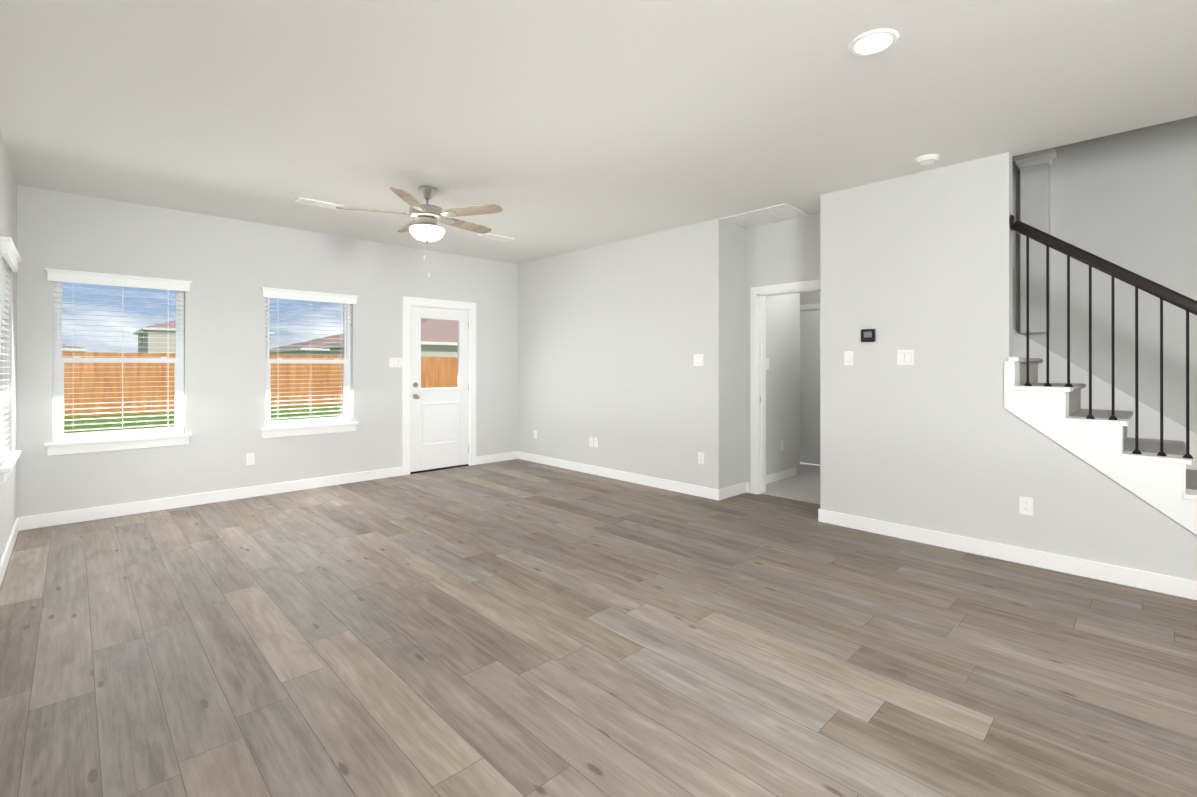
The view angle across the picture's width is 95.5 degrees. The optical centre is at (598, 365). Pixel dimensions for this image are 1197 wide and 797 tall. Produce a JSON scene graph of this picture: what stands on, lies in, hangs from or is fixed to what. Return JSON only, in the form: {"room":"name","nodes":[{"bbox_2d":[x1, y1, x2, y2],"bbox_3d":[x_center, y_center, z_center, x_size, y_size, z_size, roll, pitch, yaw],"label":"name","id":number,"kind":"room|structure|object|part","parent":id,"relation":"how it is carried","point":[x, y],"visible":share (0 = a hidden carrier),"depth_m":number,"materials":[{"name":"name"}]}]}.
{"room":"empty living room","nodes":[
{"label":"empty living room","id":0,"kind":"room"},
{"bbox_2d":[0,131,16,560],"bbox_3d":[-1.269,-0.066,0.747,0.150,2.740,9.750,0,0,-44],"label":"wall","id":1,"kind":"structure","parent":0,"point":[8,206],"depth_m":3.96,"materials":[{"name":"white paint"}]},
{"bbox_2d":[0,450,20,485],"bbox_3d":[-3.994,0.681,3.640,0.130,0.104,0.990,0,0,-44],"label":"trim","id":2,"kind":"structure","parent":1,"relation":"attached to","point":[7,466],"depth_m":3.47,"materials":[{"name":"white wood"}]},
{"bbox_2d":[0,236,21,272],"bbox_3d":[-3.962,-0.737,3.673,0.048,0.099,0.988,0,0,-44],"label":"window valance","id":3,"kind":"object","parent":1,"relation":"attached to","point":[10,254],"visible":1,"depth_m":3.50,"materials":[{"name":"white wood"}]},
{"bbox_2d":[0,517,23,586],"bbox_3d":[-1.210,1.252,0.802,0.014,0.105,9.750,0,0,-44],"label":"baseboard","id":4,"kind":"structure","parent":1,"relation":"attached to","point":[18,526],"depth_m":3.72,"materials":[{"name":"white wood"}]},
{"bbox_2d":[16,185,517,517],"bbox_3d":[-2.936,-0.059,6.029,5.100,2.740,0.160,0,0,-44],"label":"wall","id":5,"kind":"structure","parent":0,"point":[229,268],"depth_m":5.29,"materials":[{"name":"white paint"}]},
{"bbox_2d":[44,282,191,455],"bbox_3d":[-4.186,-0.008,4.781,0.960,1.485,0.195,0,0,-44],"label":"window","id":6,"kind":"structure","parent":5,"relation":"in","point":[58,381],"depth_m":4.74,"materials":[{"name":"white plastic"}]},
{"bbox_2d":[54,282,183,441],"bbox_3d":[-4.172,-0.061,4.767,0.862,1.375,0.066,0,0,-44],"label":"window blinds","id":7,"kind":"object","parent":6,"relation":"attached to","point":[122,402],"visible":0.83,"depth_m":4.74,"materials":[{"name":"white plastic"}]},
{"bbox_2d":[45,268,191,291],"bbox_3d":[-4.132,-0.735,4.727,0.958,0.099,0.048,0,0,-44],"label":"window valance","id":8,"kind":"object","parent":5,"relation":"attached to","point":[72,276],"visible":1,"depth_m":4.69,"materials":[{"name":"white wood"}]},
{"bbox_2d":[24,467,402,529],"bbox_3d":[-3.459,1.257,5.400,3.117,0.105,0.014,0,0,-44],"label":"baseboard","id":9,"kind":"structure","parent":5,"relation":"attached to","point":[80,515],"depth_m":5.08,"materials":[{"name":"white wood"}]},
{"bbox_2d":[246,453,254,464],"bbox_3d":[-3.459,0.930,5.403,0.070,0.115,0.009,0,0,-44],"label":"electrical outlet","id":10,"kind":"object","parent":5,"relation":"attached to","point":[250,458],"visible":1,"depth_m":5.40,"materials":[{"name":"white plastic"}]},
{"bbox_2d":[260,298,358,437],"bbox_3d":[-3.097,-0.007,5.835,0.950,1.485,0.195,0,0,-44],"label":"window","id":11,"kind":"structure","parent":5,"relation":"in","point":[346,355],"depth_m":5.84,"materials":[{"name":"white plastic"}]},
{"bbox_2d":[265,298,351,426],"bbox_3d":[-3.083,-0.060,5.821,0.852,1.375,0.066,0,0,-44],"label":"window blinds","id":12,"kind":"object","parent":11,"relation":"attached to","point":[278,375],"visible":0.71,"depth_m":5.77,"materials":[{"name":"white plastic"}]},
{"bbox_2d":[261,287,358,304],"bbox_3d":[-3.044,-0.734,5.781,0.948,0.099,0.048,0,0,-44],"label":"window valance","id":13,"kind":"object","parent":5,"relation":"attached to","point":[277,293],"visible":0.98,"depth_m":5.74,"materials":[{"name":"white wood"}]},
{"bbox_2d":[389,358,401,366],"bbox_3d":[-2.395,-0.034,6.433,0.162,0.115,0.010,0,0,-44],"label":"light switch","id":14,"kind":"object","parent":5,"relation":"attached to","point":[395,362],"visible":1,"depth_m":6.42,"materials":[{"name":"white plastic"}]},
{"bbox_2d":[402,296,475,474],"bbox_3d":[-2.033,0.243,6.889,1.001,2.138,0.179,0,0,-44],"label":"door frame","id":15,"kind":"structure","parent":5,"relation":"attached to","point":[408,302],"depth_m":6.72,"materials":[{"name":"white wood"}]},
{"bbox_2d":[410,306,468,473],"bbox_3d":[-1.982,0.296,6.836,0.829,2.032,0.111,0,0,-44],"label":"back door","id":16,"kind":"structure","parent":5,"relation":"in","point":[439,428],"depth_m":6.82,"materials":[{"name":"white wood"}]},
{"bbox_3d":[-1.949,0.282,6.838,0.775,1.714,0.069,0,0,-44],"label":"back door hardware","id":17,"kind":"part","parent":16,"relation":"part of","materials":[{"name":"white wood"}]},
{"bbox_2d":[476,452,515,464],"bbox_3d":[-1.385,1.260,7.407,0.652,0.105,0.014,0,0,-44],"label":"baseboard","id":18,"kind":"structure","parent":5,"relation":"attached to","point":[510,455],"depth_m":7.38,"materials":[{"name":"white wood"}]},
{"bbox_2d":[0,459,1196,796],"bbox_3d":[0.845,1.332,2.902,6.190,0.050,9.910,0,0,-44],"label":"floor","id":19,"kind":"structure","parent":0,"point":[516,627],"depth_m":2.45,"materials":[{"name":"wood"}]},
{"bbox_2d":[1004,215,1196,534],"bbox_3d":[3.323,0.119,3.816,1.116,2.377,2.860,0,0,-44],"label":"staircase","id":20,"kind":"structure","parent":19,"relation":"on","point":[1142,451],"depth_m":3.43,"materials":[{"name":"white wood"}]},
{"bbox_3d":[3.380,0.144,3.063,0.104,2.327,1.700,0,0,-44],"label":"handrail","id":21,"kind":"part","parent":20,"relation":"part of","materials":[{"name":"black wood"}]},
{"bbox_2d":[0,0,1196,263],"bbox_3d":[1.316,-2.038,3.362,7.500,1.210,9.910,0,0,-44],"label":"ceiling","id":22,"kind":"structure","parent":0,"point":[550,128],"depth_m":2.94,"materials":[{"name":"white paint"}]},
{"bbox_2d":[293,197,343,209],"bbox_3d":[-2.462,-1.425,4.792,0.370,0.010,0.160,0,0,-44],"label":"ceiling vent","id":23,"kind":"object","parent":22,"relation":"in","point":[312,202],"visible":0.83,"depth_m":4.78,"materials":[{"name":"white metal"}]},
{"bbox_2d":[336,186,502,275],"bbox_3d":[-1.390,-1.074,4.437,1.274,0.715,1.267,0,0,-44],"label":"ceiling fan","id":24,"kind":"object","parent":22,"relation":"hanging from","point":[424,226],"visible":1,"depth_m":4.31,"materials":[{"name":"silver metal"}]},
{"bbox_2d":[478,233,513,240],"bbox_3d":[-1.133,-1.424,6.036,0.370,0.010,0.160,0,0,-44],"label":"ceiling vent","id":25,"kind":"object","parent":22,"relation":"in","point":[494,236],"visible":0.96,"depth_m":6.03,"materials":[{"name":"white metal"}]},
{"bbox_2d":[719,203,809,227],"bbox_3d":[1.587,-1.425,5.210,0.490,0.010,0.680,0,0,-44],"label":"attic hatch","id":26,"kind":"object","parent":22,"relation":"in","point":[772,214],"visible":1,"depth_m":5.19,"materials":[{"name":"white paint"}]},
{"bbox_2d":[849,28,898,55],"bbox_3d":[1.219,-1.429,2.412,0.200,0.008,0.200,0,0,-44],"label":"recessed light","id":27,"kind":"object","parent":22,"relation":"in","point":[876,41],"visible":1,"depth_m":2.40,"materials":[{"name":"white plastic"}]},
{"bbox_2d":[915,154,939,164],"bbox_3d":[2.267,-1.413,3.745,0.144,0.038,0.144,0,0,-44],"label":"smoke detector","id":28,"kind":"object","parent":22,"relation":"attached to","point":[927,159],"visible":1,"depth_m":3.71,"materials":[{"name":"white plastic"}]},
{"bbox_2d":[746,212,819,482],"bbox_3d":[1.952,-0.060,5.276,0.120,2.740,1.140,0,0,-44],"label":"wall","id":29,"kind":"structure","parent":0,"point":[784,252],"depth_m":5.31,"materials":[{"name":"white paint"}]},
{"bbox_2d":[766,358,768,368],"bbox_3d":[1.862,-0.019,5.988,0.070,0.115,0.010,0,0,-44],"label":"light switch","id":30,"kind":"object","parent":29,"relation":"attached to","point":[767,363],"visible":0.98,"depth_m":5.98,"materials":[{"name":"white plastic"}]},
{"bbox_2d":[766,467,795,483],"bbox_3d":[1.971,1.252,6.090,1.040,0.093,0.014,0,0,-44],"label":"baseboard","id":31,"kind":"structure","parent":29,"relation":"attached to","point":[773,477],"depth_m":6.17,"materials":[{"name":"white wood"}]},
{"bbox_2d":[780,440,783,449],"bbox_3d":[2.098,0.911,6.217,0.070,0.115,0.009,0,0,-44],"label":"outlet","id":32,"kind":"object","parent":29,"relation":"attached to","point":[781,444],"visible":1,"depth_m":6.21,"materials":[{"name":"white plastic"}]},
{"bbox_2d":[750,279,819,493],"bbox_3d":[1.935,0.255,5.280,0.139,2.110,0.950,0,0,-44],"label":"door frame","id":33,"kind":"structure","parent":29,"relation":"attached to","point":[759,294],"depth_m":5.54,"materials":[{"name":"white wood"}]},
{"bbox_2d":[761,462,819,503],"bbox_3d":[2.455,1.330,6.157,1.970,0.062,1.950,0,0,-44],"label":"floor","id":34,"kind":"structure","parent":0,"point":[804,485],"depth_m":5.83,"materials":[{"name":"beige carpet"}]},
{"bbox_2d":[800,291,819,310],"bbox_3d":[3.119,-0.058,6.802,0.120,2.740,1.950,0,0,-44],"label":"wall","id":35,"kind":"structure","parent":0,"point":[809,297],"depth_m":7.08,"materials":[{"name":"white paint"}]},
{"bbox_2d":[800,303,819,462],"bbox_3d":[2.929,0.251,6.986,0.138,2.098,0.900,0,0,-44],"label":"door frame","id":36,"kind":"structure","parent":35,"relation":"attached to","point":[809,306],"depth_m":7.08,"materials":[{"name":"white wood"}]},
{"bbox_2d":[800,309,819,464],"bbox_3d":[2.921,0.286,6.975,0.064,2.028,0.730,0,0,-44],"label":"door","id":37,"kind":"structure","parent":35,"relation":"in","point":[810,386],"depth_m":7.10,"materials":[{"name":"white wood"}]},
{"bbox_2d":[518,152,1196,580],"bbox_3d":[2.435,-0.616,4.332,0.500,3.850,9.750,0,0,-44],"label":"wall","id":38,"kind":"structure","parent":0,"point":[937,436],"depth_m":4.29,"materials":[{"name":"white paint"}]},
{"bbox_2d":[589,437,592,446],"bbox_3d":[-0.090,0.924,6.569,0.014,0.115,0.070,0,0,-44],"label":"outlet","id":39,"kind":"object","parent":38,"relation":"attached to","point":[590,441],"visible":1,"depth_m":6.57,"materials":[{"name":"white plastic"}]},
{"bbox_2d":[594,438,597,447],"bbox_3d":[-0.029,0.924,6.510,0.009,0.115,0.070,0,0,-44],"label":"electrical outlet","id":40,"kind":"object","parent":38,"relation":"attached to","point":[596,442],"visible":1,"depth_m":6.50,"materials":[{"name":"white plastic"}]},
{"bbox_2d":[516,451,723,500],"bbox_3d":[0.016,1.259,6.460,0.014,0.105,3.324,0,0,-44],"label":"baseboard","id":41,"kind":"structure","parent":38,"relation":"attached to","point":[710,493],"depth_m":6.11,"materials":[{"name":"white wood"}]},
{"bbox_2d":[694,354,702,365],"bbox_3d":[1.001,-0.055,5.447,0.010,0.115,0.116,0,0,-44],"label":"light switch","id":42,"kind":"object","parent":38,"relation":"attached to","point":[698,359],"visible":1,"depth_m":5.45,"materials":[{"name":"white plastic"}]},
{"bbox_2d":[698,452,703,463],"bbox_3d":[1.022,0.925,5.424,0.009,0.115,0.070,0,0,-44],"label":"electrical outlet","id":43,"kind":"object","parent":38,"relation":"attached to","point":[700,457],"visible":1,"depth_m":5.42,"materials":[{"name":"white plastic"}]},
{"bbox_2d":[724,482,749,498],"bbox_3d":[1.365,1.258,5.458,0.470,0.105,0.020,0,0,-44],"label":"baseboard","id":44,"kind":"structure","parent":38,"relation":"attached to","point":[734,490],"depth_m":5.48,"materials":[{"name":"white wood"}]},
{"bbox_2d":[844,351,852,364],"bbox_3d":[2.022,-0.058,4.391,0.010,0.115,0.070,0,0,-44],"label":"light switch","id":45,"kind":"object","parent":38,"relation":"attached to","point":[848,357],"visible":1,"depth_m":4.39,"materials":[{"name":"white plastic"}]},
{"bbox_2d":[861,329,875,341],"bbox_3d":[2.123,-0.235,4.278,0.022,0.100,0.100,0,0,-44],"label":"thermostat","id":46,"kind":"object","parent":38,"relation":"attached to","point":[868,335],"visible":0.98,"depth_m":4.27,"materials":[{"name":"black plastic"}]},
{"bbox_2d":[897,349,913,364],"bbox_3d":[2.311,-0.062,4.093,0.010,0.115,0.116,0,0,-44],"label":"light switch","id":47,"kind":"object","parent":38,"relation":"attached to","point":[905,357],"visible":1,"depth_m":4.09,"materials":[{"name":"white plastic"}]},
{"bbox_2d":[818,508,1196,599],"bbox_3d":[2.658,1.255,3.751,0.044,0.105,2.299,0,0,-44],"label":"baseboard","id":48,"kind":"structure","parent":38,"relation":"attached to","point":[1165,584],"depth_m":3.57,"materials":[{"name":"white wood"}]},
{"bbox_2d":[1019,496,1032,515],"bbox_3d":[2.812,0.925,3.574,0.009,0.115,0.070,0,0,-44],"label":"outlet","id":49,"kind":"object","parent":38,"relation":"attached to","point":[1025,505],"visible":1,"depth_m":3.57,"materials":[{"name":"white plastic"}]},
{"bbox_2d":[1012,116,1196,433],"bbox_3d":[4.581,-0.617,3.409,0.120,3.850,5.440,0,0,-44],"label":"wall","id":50,"kind":"structure","parent":0,"point":[1127,200],"depth_m":3.99,"materials":[{"name":"white paint"}]},
{"bbox_2d":[1013,148,1056,333],"bbox_3d":[3.487,-0.971,4.345,0.149,1.420,0.255,0,0,-44],"label":"column","id":51,"kind":"structure","parent":50,"relation":"attached to","point":[1034,168],"depth_m":4.31,"materials":[{"name":"white paint"}]},
{"label":"outside","id":52,"kind":"structure","parent":0,"visible":0},
{"bbox_2d":[64,374,342,432],"bbox_3d":[-40.137,1.632,62.878,150.000,0.200,133.290,0,0,-44],"label":"grass","id":53,"kind":"structure","parent":52,"point":[151,422],"depth_m":15.09,"materials":[{"name":"green plant"}]},
{"bbox_2d":[62,344,86,352],"bbox_3d":[-49.935,-0.768,43.167,13.400,4.550,12.900,0,0,-44],"label":"house","id":54,"kind":"structure","parent":53,"relation":"on","point":[67,348],"depth_m":42.81,"materials":[{"name":"beige"}]},
{"bbox_2d":[133,320,274,379],"bbox_3d":[-47.345,-2.340,65.155,12.100,7.750,12.900,0,0,-44],"label":"house","id":55,"kind":"structure","parent":53,"relation":"on","point":[163,339],"depth_m":58.01,"materials":[{"name":"beige"}]},
{"bbox_2d":[62,352,457,416],"bbox_3d":[-3.547,0.543,16.454,46.023,1.862,14.995,0,0,-44],"label":"fence","id":56,"kind":"object","parent":53,"relation":"on","point":[155,371],"depth_m":16.97,"materials":[{"name":"brown wood"}]},
{"bbox_2d":[269,333,342,355],"bbox_3d":[-20.976,-0.857,51.707,16.900,4.750,12.900,0,0,-44],"label":"house","id":57,"kind":"structure","parent":53,"relation":"on","point":[297,348],"depth_m":44.30,"materials":[{"name":"beige"}]},
{"bbox_2d":[321,318,457,356],"bbox_3d":[-10.922,-1.172,39.520,13.400,5.350,12.400,0,0,-44],"label":"house","id":58,"kind":"structure","parent":53,"relation":"on","point":[440,338],"depth_m":33.59,"materials":[{"name":"beige"}]},
{"bbox_3d":[-4.060,-0.062,3.577,0.075,1.380,0.900,0,0,-44],"label":"window","id":59,"kind":"structure","parent":0,"visible":0},
{"bbox_2d":[0,253,9,462],"bbox_3d":[-4.003,-0.063,3.632,0.066,1.375,0.892,0,0,-44],"label":"window blinds","id":60,"kind":"object","parent":59,"relation":"attached to","point":[4,267],"visible":0.96,"depth_m":3.74,"materials":[{"name":"white plastic"}]}
]}

